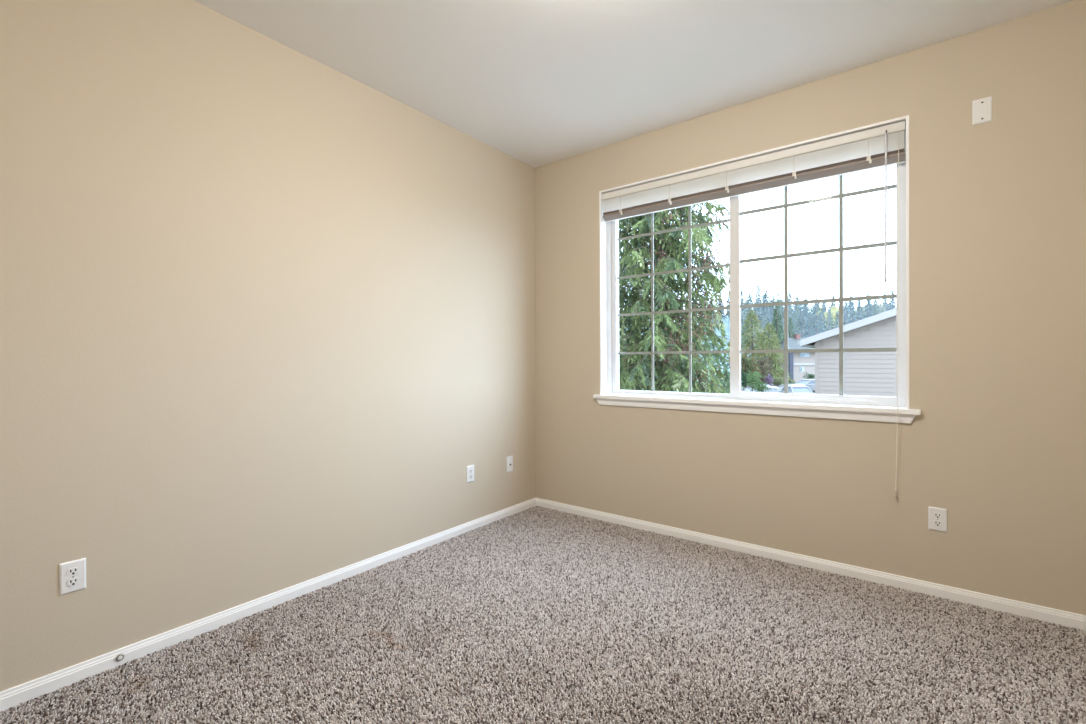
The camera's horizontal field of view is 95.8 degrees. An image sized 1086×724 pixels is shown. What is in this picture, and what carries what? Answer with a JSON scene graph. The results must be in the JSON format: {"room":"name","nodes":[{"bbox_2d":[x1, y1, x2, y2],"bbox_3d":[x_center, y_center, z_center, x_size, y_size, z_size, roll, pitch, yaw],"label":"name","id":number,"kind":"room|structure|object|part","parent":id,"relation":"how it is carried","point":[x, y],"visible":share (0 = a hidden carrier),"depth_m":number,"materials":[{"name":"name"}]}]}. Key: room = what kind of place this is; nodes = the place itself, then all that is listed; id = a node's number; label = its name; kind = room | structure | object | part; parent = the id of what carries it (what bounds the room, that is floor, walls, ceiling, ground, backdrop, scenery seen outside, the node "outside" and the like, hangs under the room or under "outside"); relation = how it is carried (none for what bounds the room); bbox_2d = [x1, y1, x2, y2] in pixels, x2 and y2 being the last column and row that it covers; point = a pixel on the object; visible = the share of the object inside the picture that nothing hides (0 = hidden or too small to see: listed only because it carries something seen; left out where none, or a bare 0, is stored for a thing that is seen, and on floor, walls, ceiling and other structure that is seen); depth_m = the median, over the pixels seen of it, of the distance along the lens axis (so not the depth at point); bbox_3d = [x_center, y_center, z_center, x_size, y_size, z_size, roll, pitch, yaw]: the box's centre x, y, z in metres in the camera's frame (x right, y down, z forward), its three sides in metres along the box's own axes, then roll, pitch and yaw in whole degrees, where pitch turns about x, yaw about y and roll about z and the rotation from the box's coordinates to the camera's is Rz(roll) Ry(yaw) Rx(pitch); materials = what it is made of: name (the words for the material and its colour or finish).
{"room":"empty bedroom","nodes":[
{"label":"empty bedroom","id":0,"kind":"room"},
{"bbox_2d":[0,0,535,691],"bbox_3d":[-1.246,-0.220,2.566,0.120,2.895,4.020,0,0,38],"label":"wall","id":1,"kind":"structure","parent":0,"point":[266,313],"depth_m":2.19,"materials":[{"name":"beige paint"}]},
{"bbox_2d":[59,558,85,594],"bbox_3d":[-1.740,0.794,1.818,0.009,0.116,0.073,0,0,38],"label":"electrical outlet","id":2,"kind":"object","parent":1,"relation":"attached to","point":[72,574],"visible":1,"depth_m":1.81,"materials":[{"name":"white plastic"}]},
{"bbox_2d":[67,567,78,575],"bbox_3d":[-1.738,0.775,1.816,0.003,0.027,0.034,0,0,38],"label":"receptacle","id":3,"kind":"object","parent":2,"relation":"attached to","point":[71,571],"depth_m":1.82,"materials":[{"name":"white plastic"}]},
{"bbox_2d":[67,577,79,585],"bbox_3d":[-1.738,0.814,1.816,0.003,0.027,0.034,0,0,38],"label":"receptacle","id":4,"kind":"object","parent":2,"relation":"attached to","point":[71,581],"depth_m":1.82,"materials":[{"name":"white plastic"}]},
{"bbox_2d":[0,498,535,711],"bbox_3d":[-1.197,1.155,2.521,0.013,0.070,3.750,0,0,38],"label":"baseboard","id":5,"kind":"structure","parent":1,"relation":"attached to","point":[13,696],"depth_m":2.18,"materials":[{"name":"white paint"}]},
{"bbox_2d":[116,654,123,660],"bbox_3d":[-1.650,1.154,1.916,0.006,0.026,0.026,0,0,38],"label":"door stop","id":6,"kind":"object","parent":5,"relation":"attached to","point":[119,657],"visible":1,"depth_m":1.91,"materials":[{"name":"white rubber"}]},
{"bbox_2d":[466,465,473,482],"bbox_3d":[-0.504,0.780,3.423,0.009,0.116,0.073,0,0,38],"label":"electrical outlet","id":7,"kind":"object","parent":1,"relation":"attached to","point":[469,469],"visible":1,"depth_m":3.42,"materials":[{"name":"white plastic"}]},
{"bbox_2d":[506,456,512,471],"bbox_3d":[-0.251,0.779,3.748,0.015,0.118,0.071,0,0,38],"label":"jack plate","id":8,"kind":"object","parent":1,"relation":"attached to","point":[509,460],"visible":1,"depth_m":3.74,"materials":[{"name":"white plastic"}]},
{"bbox_2d":[9,518,1084,723],"bbox_3d":[0.165,1.213,1.472,3.450,0.048,3.750,0,0,38],"label":"floor","id":9,"kind":"structure","parent":0,"point":[583,518],"depth_m":1.79,"materials":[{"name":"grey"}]},
{"bbox_2d":[0,506,1085,723],"bbox_3d":[0.386,1.177,1.759,3.425,0.018,2.999,0,0,38],"label":"carpet","id":10,"kind":"object","parent":9,"relation":"on","point":[477,559],"visible":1,"depth_m":1.99,"materials":[{"name":"grey carpet"}]},
{"bbox_2d":[194,0,1075,167],"bbox_3d":[0.152,-1.618,1.458,3.450,0.100,3.750,0,0,38],"label":"ceiling","id":11,"kind":"structure","parent":0,"point":[538,83],"depth_m":2.45,"materials":[{"name":"white paint"}]},
{"bbox_2d":[534,0,1085,614],"bbox_3d":[1.396,-0.234,2.973,3.570,2.895,0.150,0,0,38],"label":"wall","id":12,"kind":"structure","parent":0,"point":[997,442],"depth_m":2.46,"materials":[{"name":"beige paint"}]},
{"bbox_2d":[593,115,920,422],"bbox_3d":[1.184,-0.473,3.113,1.920,1.574,0.184,0,0,38],"label":"window","id":13,"kind":"structure","parent":12,"relation":"in","point":[846,407],"depth_m":2.97,"materials":[{"name":"white paint"}]},
{"bbox_3d":[0.884,-0.489,3.416,0.901,1.434,0.046,0,0,38],"label":"fixed light frame","id":14,"kind":"part","parent":13,"relation":"part of","materials":[{"name":"white plastic"}]},
{"bbox_2d":[602,121,904,497],"bbox_3d":[1.153,-0.269,3.077,1.797,1.939,0.098,0,0,38],"label":"window blind","id":15,"kind":"object","parent":13,"relation":"attached to","point":[883,146],"visible":1,"depth_m":2.91,"materials":[{"name":"white plastic"}]},
{"bbox_3d":[0.854,-1.126,3.299,0.024,0.139,0.014,0,0,38],"label":"ladder cord","id":16,"kind":"part","parent":15,"relation":"part of","materials":[{"name":"white fabric"}]},
{"bbox_3d":[1.152,-1.126,3.069,0.024,0.139,0.014,0,0,38],"label":"ladder cord","id":17,"kind":"part","parent":15,"relation":"part of","materials":[{"name":"white fabric"}]},
{"bbox_3d":[1.165,-1.066,3.093,1.797,0.039,0.040,0,0,38],"label":"rail","id":18,"kind":"part","parent":15,"relation":"part of","materials":[{"name":"brown"}]},
{"bbox_3d":[1.740,-1.127,2.617,0.024,0.139,0.014,0,0,38],"label":"ladder cord","id":19,"kind":"part","parent":15,"relation":"part of","materials":[{"name":"white fabric"}]},
{"bbox_3d":[1.823,-0.271,2.529,0.015,1.870,0.046,0,0,45],"label":"lift cord","id":20,"kind":"part","parent":15,"relation":"part of","materials":[{"name":"white fabric"}]},
{"bbox_3d":[1.166,0.254,3.089,1.920,0.027,0.114,0,0,38],"label":"sill","id":21,"kind":"part","parent":13,"relation":"part of","materials":[{"name":"white paint"}]},
{"bbox_3d":[1.556,-0.490,2.873,0.895,1.434,0.030,0,0,38],"label":"sliding sash","id":22,"kind":"part","parent":13,"relation":"part of","materials":[{"name":"clear glass"}]},
{"bbox_2d":[536,498,1085,630],"bbox_3d":[1.305,1.141,2.952,3.450,0.070,0.013,0,0,38],"label":"baseboard","id":23,"kind":"structure","parent":12,"relation":"attached to","point":[1067,619],"depth_m":2.66,"materials":[{"name":"white paint"}]},
{"bbox_2d":[928,507,946,531],"bbox_3d":[1.965,0.784,2.444,0.073,0.116,0.009,0,0,38],"label":"electrical outlet","id":24,"kind":"object","parent":12,"relation":"attached to","point":[937,517],"visible":1,"depth_m":2.44,"materials":[{"name":"white plastic"}]},
{"bbox_2d":[933,520,941,526],"bbox_3d":[1.963,0.803,2.442,0.034,0.027,0.003,0,0,38],"label":"receptacle","id":25,"kind":"object","parent":24,"relation":"attached to","point":[936,523],"depth_m":2.44,"materials":[{"name":"white plastic"}]},
{"bbox_2d":[933,513,941,518],"bbox_3d":[1.963,0.764,2.441,0.034,0.027,0.003,0,0,38],"label":"receptacle","id":26,"kind":"object","parent":24,"relation":"attached to","point":[935,515],"depth_m":2.44,"materials":[{"name":"white plastic"}]},
{"bbox_2d":[972,96,991,124],"bbox_3d":[2.087,-1.194,2.333,0.070,0.116,0.008,0,0,38],"label":"blank plate","id":27,"kind":"object","parent":12,"relation":"attached to","point":[981,108],"visible":1,"depth_m":2.33,"materials":[{"name":"white plastic"}]},
{"label":"outside","id":28,"kind":"structure","parent":0,"visible":0},
{"bbox_2d":[704,386,814,393],"bbox_3d":[30.698,3.365,56.718,29.373,0.060,56.193,0,0,38],"label":"parking lot","id":29,"kind":"structure","parent":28,"point":[747,387],"depth_m":57.89,"materials":[{"name":"grey asphalt"}]},
{"bbox_2d":[727,349,761,386],"bbox_3d":[26.721,0.602,65.464,4.210,5.601,4.708,0,0,32],"label":"autumn tree","id":30,"kind":"object","parent":29,"relation":"on","point":[748,364],"visible":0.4,"depth_m":64.61,"materials":[{"name":"green plant"}]},
{"bbox_2d":[741,371,751,388],"bbox_3d":[24.457,2.244,59.685,2.187,2.377,1.943,0,0,38],"label":"shrub","id":31,"kind":"object","parent":29,"relation":"on","point":[744,383],"visible":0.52,"depth_m":59.49,"materials":[{"name":"green plant"}]},
{"bbox_2d":[745,371,761,390],"bbox_3d":[24.404,2.214,57.026,1.965,2.464,2.293,0,0,38],"label":"shrub","id":32,"kind":"object","parent":29,"relation":"on","point":[754,379],"visible":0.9,"depth_m":56.85,"materials":[{"name":"green plant"}]},
{"bbox_2d":[750,357,773,383],"bbox_3d":[30.666,1.273,69.053,3.176,4.181,2.554,0,0,29],"label":"autumn tree","id":33,"kind":"object","parent":29,"relation":"on","point":[759,362],"visible":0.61,"depth_m":68.83,"materials":[{"name":"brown plant"}]},
{"bbox_2d":[764,373,773,385],"bbox_3d":[29.498,2.402,64.013,1.301,1.971,1.481,0,0,38],"label":"shrub","id":34,"kind":"object","parent":29,"relation":"on","point":[768,381],"visible":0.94,"depth_m":63.82,"materials":[{"name":"purple plant"}]},
{"bbox_2d":[768,386,778,389],"bbox_3d":[27.692,3.175,59.019,1.186,0.529,0.775,0,0,-4],"label":"boulder","id":35,"kind":"object","parent":29,"relation":"on","point":[770,387],"visible":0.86,"depth_m":58.74,"materials":[{"name":"white"}]},
{"bbox_2d":[771,376,783,385],"bbox_3d":[31.852,2.616,66.447,2.461,1.497,2.146,0,0,38],"label":"shrub","id":36,"kind":"object","parent":29,"relation":"on","point":[778,381],"visible":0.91,"depth_m":66.22,"materials":[{"name":"green plant"}]},
{"bbox_2d":[779,385,813,393],"bbox_3d":[21.312,2.726,41.026,1.810,1.459,4.495,0,0,9],"label":"parked car","id":37,"kind":"object","parent":29,"relation":"on","point":[800,389],"visible":0.27,"depth_m":40.48,"materials":[{"name":"grey paint"}]},
{"bbox_2d":[792,379,814,391],"bbox_3d":[29.285,2.625,54.016,4.495,1.459,1.810,0,0,-14],"label":"parked car","id":38,"kind":"object","parent":29,"relation":"on","point":[810,383],"visible":0.23,"depth_m":53.33,"materials":[{"name":"grey paint"}]},
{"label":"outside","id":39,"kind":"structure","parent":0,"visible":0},
{"bbox_3d":[6.195,3.338,94.070,220.000,0.100,149.700,0,0,38],"label":"ground","id":40,"kind":"structure","parent":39,"visible":0},
{"bbox_2d":[619,200,742,393],"bbox_3d":[2.018,-1.969,9.051,3.282,11.602,3.487,0,0,16],"label":"cedar tree","id":41,"kind":"object","parent":40,"relation":"on","point":[635,374],"visible":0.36,"depth_m":8.48,"materials":[{"name":"green plant"}]},
{"bbox_2d":[647,337,743,393],"bbox_3d":[4.396,1.356,14.137,2.927,4.796,3.196,0,0,26],"label":"evergreen shrub","id":42,"kind":"object","parent":40,"relation":"on","point":[727,368],"visible":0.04,"depth_m":14.17,"materials":[{"name":"green plant"}]},
{"bbox_2d":[741,310,766,364],"bbox_3d":[36.724,-2.570,84.722,8.088,13.178,8.589,0,0,38],"label":"conifer tree","id":43,"kind":"object","parent":40,"relation":"on","point":[747,343],"visible":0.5,"depth_m":84.57,"materials":[{"name":"green plant"}]},
{"bbox_2d":[754,382,768,391],"bbox_3d":[24.227,2.838,54.564,1.623,1.345,1.439,0,0,38],"label":"shrub","id":44,"kind":"object","parent":40,"relation":"on","point":[763,386],"visible":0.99,"depth_m":54.49,"materials":[{"name":"green plant"}]},
{"bbox_2d":[748,322,794,383],"bbox_3d":[34.042,-0.943,73.935,7.534,9.802,6.554,0,0,38],"label":"conifer tree","id":45,"kind":"object","parent":40,"relation":"on","point":[775,359],"visible":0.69,"depth_m":73.39,"materials":[{"name":"green plant"}]},
{"bbox_2d":[766,306,783,377],"bbox_3d":[38.173,-3.295,80.009,4.868,13.228,4.646,0,0,38],"label":"conifer tree","id":46,"kind":"object","parent":40,"relation":"on","point":[776,321],"visible":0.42,"depth_m":79.83,"materials":[{"name":"green plant"}]},
{"bbox_2d":[760,334,814,382],"bbox_3d":[42.563,-0.664,80.422,11.128,7.717,10.750,0,0,0],"label":"house","id":47,"kind":"structure","parent":40,"relation":"on","point":[799,363],"depth_m":76.00,"materials":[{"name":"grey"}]},
{"bbox_3d":[38.143,0.713,75.553,0.573,5.051,0.500,0,0,0],"label":"dark post","id":48,"kind":"part","parent":47,"relation":"part of","materials":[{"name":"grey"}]},
{"bbox_2d":[788,317,793,337],"bbox_3d":[47.892,-2.649,94.763,5.490,12.043,6.294,0,0,38],"label":"conifer tree","id":49,"kind":"object","parent":40,"relation":"on","point":[789,319],"visible":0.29,"depth_m":94.80,"materials":[{"name":"green plant"}]},
{"bbox_2d":[803,372,814,378],"bbox_3d":[39.166,2.405,71.985,2.134,1.799,1.804,0,0,38],"label":"shrub","id":50,"kind":"object","parent":40,"relation":"on","point":[809,376],"visible":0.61,"depth_m":71.89,"materials":[{"name":"green plant"}]},
{"bbox_2d":[798,308,895,396],"bbox_3d":[20.312,0.079,22.019,14.112,7.010,10.860,0,0,38],"label":"building","id":51,"kind":"structure","parent":40,"relation":"on","point":[864,373],"depth_m":20.91,"materials":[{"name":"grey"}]},
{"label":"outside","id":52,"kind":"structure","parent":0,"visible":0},
{"bbox_2d":[623,317,819,373],"bbox_3d":[114.520,-13.619,349.858,488.047,31.100,552.767,0,0,38],"label":"hill","id":53,"kind":"structure","parent":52,"point":[726,321],"depth_m":213.73,"materials":[{"name":"soil"}]},
{"bbox_2d":[720,301,725,318],"bbox_3d":[105.833,-30.780,289.615,4.605,11.644,5.018,0,0,-32],"label":"conifer","id":54,"kind":"object","parent":53,"relation":"on","point":[722,311],"visible":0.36,"depth_m":289.36,"materials":[{"name":"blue plant"}]},
{"bbox_2d":[726,288,729,316],"bbox_3d":[111.211,-34.458,289.688,6.886,20.151,6.951,0,0,32],"label":"conifer","id":55,"kind":"object","parent":53,"relation":"on","point":[727,314],"visible":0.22,"depth_m":290.14,"materials":[{"name":"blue plant"}]},
{"bbox_2d":[741,302,745,326],"bbox_3d":[83.282,-16.741,205.009,6.011,16.768,6.067,0,0,21],"label":"conifer","id":56,"kind":"object","parent":53,"relation":"on","point":[743,309],"visible":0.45,"depth_m":204.54,"materials":[{"name":"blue plant"}]},
{"bbox_2d":[744,308,755,347],"bbox_3d":[74.060,-11.099,175.040,6.615,18.270,6.677,0,0,-35],"label":"conifer","id":57,"kind":"object","parent":53,"relation":"on","point":[751,319],"visible":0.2,"depth_m":174.61,"materials":[{"name":"green plant"}]},
{"bbox_2d":[748,327,765,346],"bbox_3d":[75.475,-8.417,174.998,6.988,10.043,8.153,0,0,-12],"label":"conifer","id":58,"kind":"object","parent":53,"relation":"on","point":[753,327],"visible":0.12,"depth_m":173.46,"materials":[{"name":"green plant"}]},
{"bbox_2d":[753,298,762,325],"bbox_3d":[89.612,-18.468,205.208,6.847,16.448,6.026,0,0,36],"label":"conifer","id":59,"kind":"object","parent":53,"relation":"on","point":[758,311],"visible":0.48,"depth_m":204.54,"materials":[{"name":"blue plant"}]},
{"bbox_2d":[754,285,761,310],"bbox_3d":[114.908,-30.932,261.681,6.882,20.621,6.947,0,0,42],"label":"conifer","id":60,"kind":"object","parent":53,"relation":"on","point":[758,292],"visible":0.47,"depth_m":261.48,"materials":[{"name":"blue plant"}]},
{"bbox_2d":[761,316,767,344],"bbox_3d":[78.580,-9.862,175.011,5.032,13.217,5.079,0,0,14],"label":"conifer","id":61,"kind":"object","parent":53,"relation":"on","point":[763,316],"visible":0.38,"depth_m":174.82,"materials":[{"name":"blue plant"}]},
{"bbox_2d":[761,290,770,333],"bbox_3d":[93.071,-20.362,204.548,6.874,19.566,7.491,0,0,-22],"label":"conifer","id":62,"kind":"object","parent":53,"relation":"on","point":[765,293],"visible":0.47,"depth_m":204.59,"materials":[{"name":"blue plant"}]},
{"bbox_2d":[766,306,772,332],"bbox_3d":[80.856,-12.213,175.210,5.741,15.841,5.053,0,0,31],"label":"conifer","id":63,"kind":"object","parent":53,"relation":"on","point":[769,319],"visible":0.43,"depth_m":174.74,"materials":[{"name":"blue plant"}]},
{"bbox_2d":[768,299,778,327],"bbox_3d":[96.564,-18.276,204.781,6.713,16.097,6.776,0,0,29],"label":"conifer","id":64,"kind":"object","parent":53,"relation":"on","point":[772,310],"visible":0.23,"depth_m":204.76,"materials":[{"name":"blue plant"}]},
{"bbox_2d":[772,299,783,339],"bbox_3d":[83.355,-13.152,175.049,6.390,18.745,6.450,0,0,27],"label":"conifer","id":65,"kind":"object","parent":53,"relation":"on","point":[777,300],"visible":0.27,"depth_m":174.40,"materials":[{"name":"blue plant"}]},
{"bbox_2d":[778,307,788,338],"bbox_3d":[85.655,-11.876,174.790,5.457,15.238,5.406,0,0,-36],"label":"conifer","id":66,"kind":"object","parent":53,"relation":"on","point":[783,307],"visible":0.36,"depth_m":174.78,"materials":[{"name":"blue plant"}]},
{"bbox_2d":[788,305,793,329],"bbox_3d":[103.522,-17.187,204.788,4.942,13.650,4.896,-1,0,-43],"label":"conifer","id":67,"kind":"object","parent":53,"relation":"on","point":[791,306],"visible":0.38,"depth_m":204.69,"materials":[{"name":"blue plant"}]},
{"bbox_2d":[788,314,795,336],"bbox_3d":[88.379,-10.925,174.979,4.979,12.609,5.026,0,0,-20],"label":"conifer","id":68,"kind":"object","parent":53,"relation":"on","point":[789,314],"visible":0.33,"depth_m":174.65,"materials":[{"name":"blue plant"}]},
{"bbox_2d":[791,309,803,336],"bbox_3d":[90.307,-11.737,174.774,5.362,14.388,5.312,0,0,-2],"label":"conifer","id":69,"kind":"object","parent":53,"relation":"on","point":[796,318],"visible":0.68,"depth_m":174.48,"materials":[{"name":"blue plant"}]},
{"bbox_2d":[793,304,804,332],"bbox_3d":[106.505,-17.632,204.831,6.179,15.346,6.237,0,0,-32],"label":"conifer","id":70,"kind":"object","parent":53,"relation":"on","point":[798,306],"visible":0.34,"depth_m":204.54,"materials":[{"name":"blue plant"}]},
{"bbox_2d":[795,304,810,337],"bbox_3d":[92.854,-13.357,175.202,6.848,16.360,6.027,0,0,43],"label":"conifer","id":71,"kind":"object","parent":53,"relation":"on","point":[803,319],"visible":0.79,"depth_m":174.40,"materials":[{"name":"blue plant"}]},
{"bbox_2d":[800,298,807,320],"bbox_3d":[125.364,-22.857,234.999,5.196,15.336,5.904,0,0,-23],"label":"conifer","id":72,"kind":"object","parent":53,"relation":"on","point":[805,306],"visible":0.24,"depth_m":234.42,"materials":[{"name":"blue plant"}]},
{"bbox_2d":[805,312,815,336],"bbox_3d":[94.700,-11.357,174.838,5.386,12.923,5.869,0,0,45],"label":"conifer","id":73,"kind":"object","parent":53,"relation":"on","point":[809,317],"visible":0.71,"depth_m":174.65,"materials":[{"name":"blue plant"}]},
{"bbox_2d":[811,298,824,335],"bbox_3d":[97.385,-13.628,175.131,7.427,18.443,6.815,0,0,12],"label":"conifer","id":74,"kind":"object","parent":53,"relation":"on","point":[818,316],"visible":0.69,"depth_m":174.70,"materials":[{"name":"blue plant"}]},
{"bbox_2d":[820,307,826,331],"bbox_3d":[116.725,-16.046,204.658,5.372,13.833,5.854,0,0,-39],"label":"conifer","id":75,"kind":"object","parent":53,"relation":"on","point":[822,309],"visible":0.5,"depth_m":204.49,"materials":[{"name":"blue plant"}]},
{"bbox_2d":[825,306,834,330],"bbox_3d":[119.724,-15.730,204.932,5.228,15.510,5.277,0,0,-11],"label":"conifer","id":76,"kind":"object","parent":53,"relation":"on","point":[829,318],"visible":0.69,"depth_m":204.74,"materials":[{"name":"green plant"}]},
{"bbox_2d":[823,309,837,328],"bbox_3d":[137.684,-19.593,235.380,7.605,11.251,7.197,0,0,-22],"label":"conifer","id":77,"kind":"object","parent":53,"relation":"on","point":[833,314],"visible":0.2,"depth_m":234.45,"materials":[{"name":"green plant"}]},
{"bbox_2d":[834,311,838,327],"bbox_3d":[122.937,-14.545,204.879,5.053,13.758,5.100,0,0,-25],"label":"conifer","id":78,"kind":"object","parent":53,"relation":"on","point":[837,313],"visible":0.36,"depth_m":204.86,"materials":[{"name":"green plant"}]},
{"bbox_2d":[843,303,850,324],"bbox_3d":[126.498,-16.404,204.755,5.802,16.838,6.323,0,0,34],"label":"conifer","id":79,"kind":"object","parent":53,"relation":"on","point":[846,309],"visible":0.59,"depth_m":204.74,"materials":[{"name":"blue plant"}]},
{"bbox_2d":[849,301,856,322],"bbox_3d":[148.422,-21.610,234.939,4.794,14.979,5.447,0,0,-12],"label":"conifer","id":80,"kind":"object","parent":53,"relation":"on","point":[852,315],"visible":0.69,"depth_m":234.59,"materials":[{"name":"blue plant"}]},
{"bbox_2d":[856,300,863,320],"bbox_3d":[151.559,-22.237,235.165,5.448,15.683,5.937,0,0,-29],"label":"conifer","id":81,"kind":"object","parent":53,"relation":"on","point":[858,307],"visible":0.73,"depth_m":234.79,"materials":[{"name":"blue plant"}]},
{"bbox_2d":[855,306,866,319],"bbox_3d":[169.781,-25.327,262.176,7.414,9.652,6.354,0,0,-9],"label":"conifer","id":82,"kind":"object","parent":53,"relation":"on","point":[862,308],"visible":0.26,"depth_m":261.39,"materials":[{"name":"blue plant"}]},
{"bbox_2d":[863,294,871,317],"bbox_3d":[155.773,-23.836,234.744,7.316,17.861,6.713,0,0,1],"label":"conifer","id":83,"kind":"object","parent":53,"relation":"on","point":[866,307],"visible":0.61,"depth_m":234.71,"materials":[{"name":"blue plant"}]},
{"bbox_2d":[872,300,879,315],"bbox_3d":[159.510,-22.299,235.034,6.251,14.776,6.192,0,0,35],"label":"conifer","id":84,"kind":"object","parent":53,"relation":"on","point":[874,305],"visible":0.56,"depth_m":234.79,"materials":[{"name":"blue plant"}]},
{"bbox_2d":[871,303,886,313],"bbox_3d":[178.475,-26.709,261.797,6.908,10.145,8.060,0,0,-31],"label":"conifer","id":85,"kind":"object","parent":53,"relation":"on","point":[881,307],"visible":0.33,"depth_m":260.53,"materials":[{"name":"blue plant"}]},
{"bbox_2d":[881,292,888,310],"bbox_3d":[182.296,-29.664,261.621,5.904,15.842,6.434,0,0,17],"label":"conifer","id":86,"kind":"object","parent":53,"relation":"on","point":[884,301],"visible":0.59,"depth_m":261.39,"materials":[{"name":"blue plant"}]},
{"bbox_2d":[888,289,895,309],"bbox_3d":[186.288,-30.525,262.197,6.147,16.996,5.410,0,0,-7],"label":"conifer","id":87,"kind":"object","parent":53,"relation":"on","point":[893,302],"visible":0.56,"depth_m":261.67,"materials":[{"name":"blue plant"}]}
]}

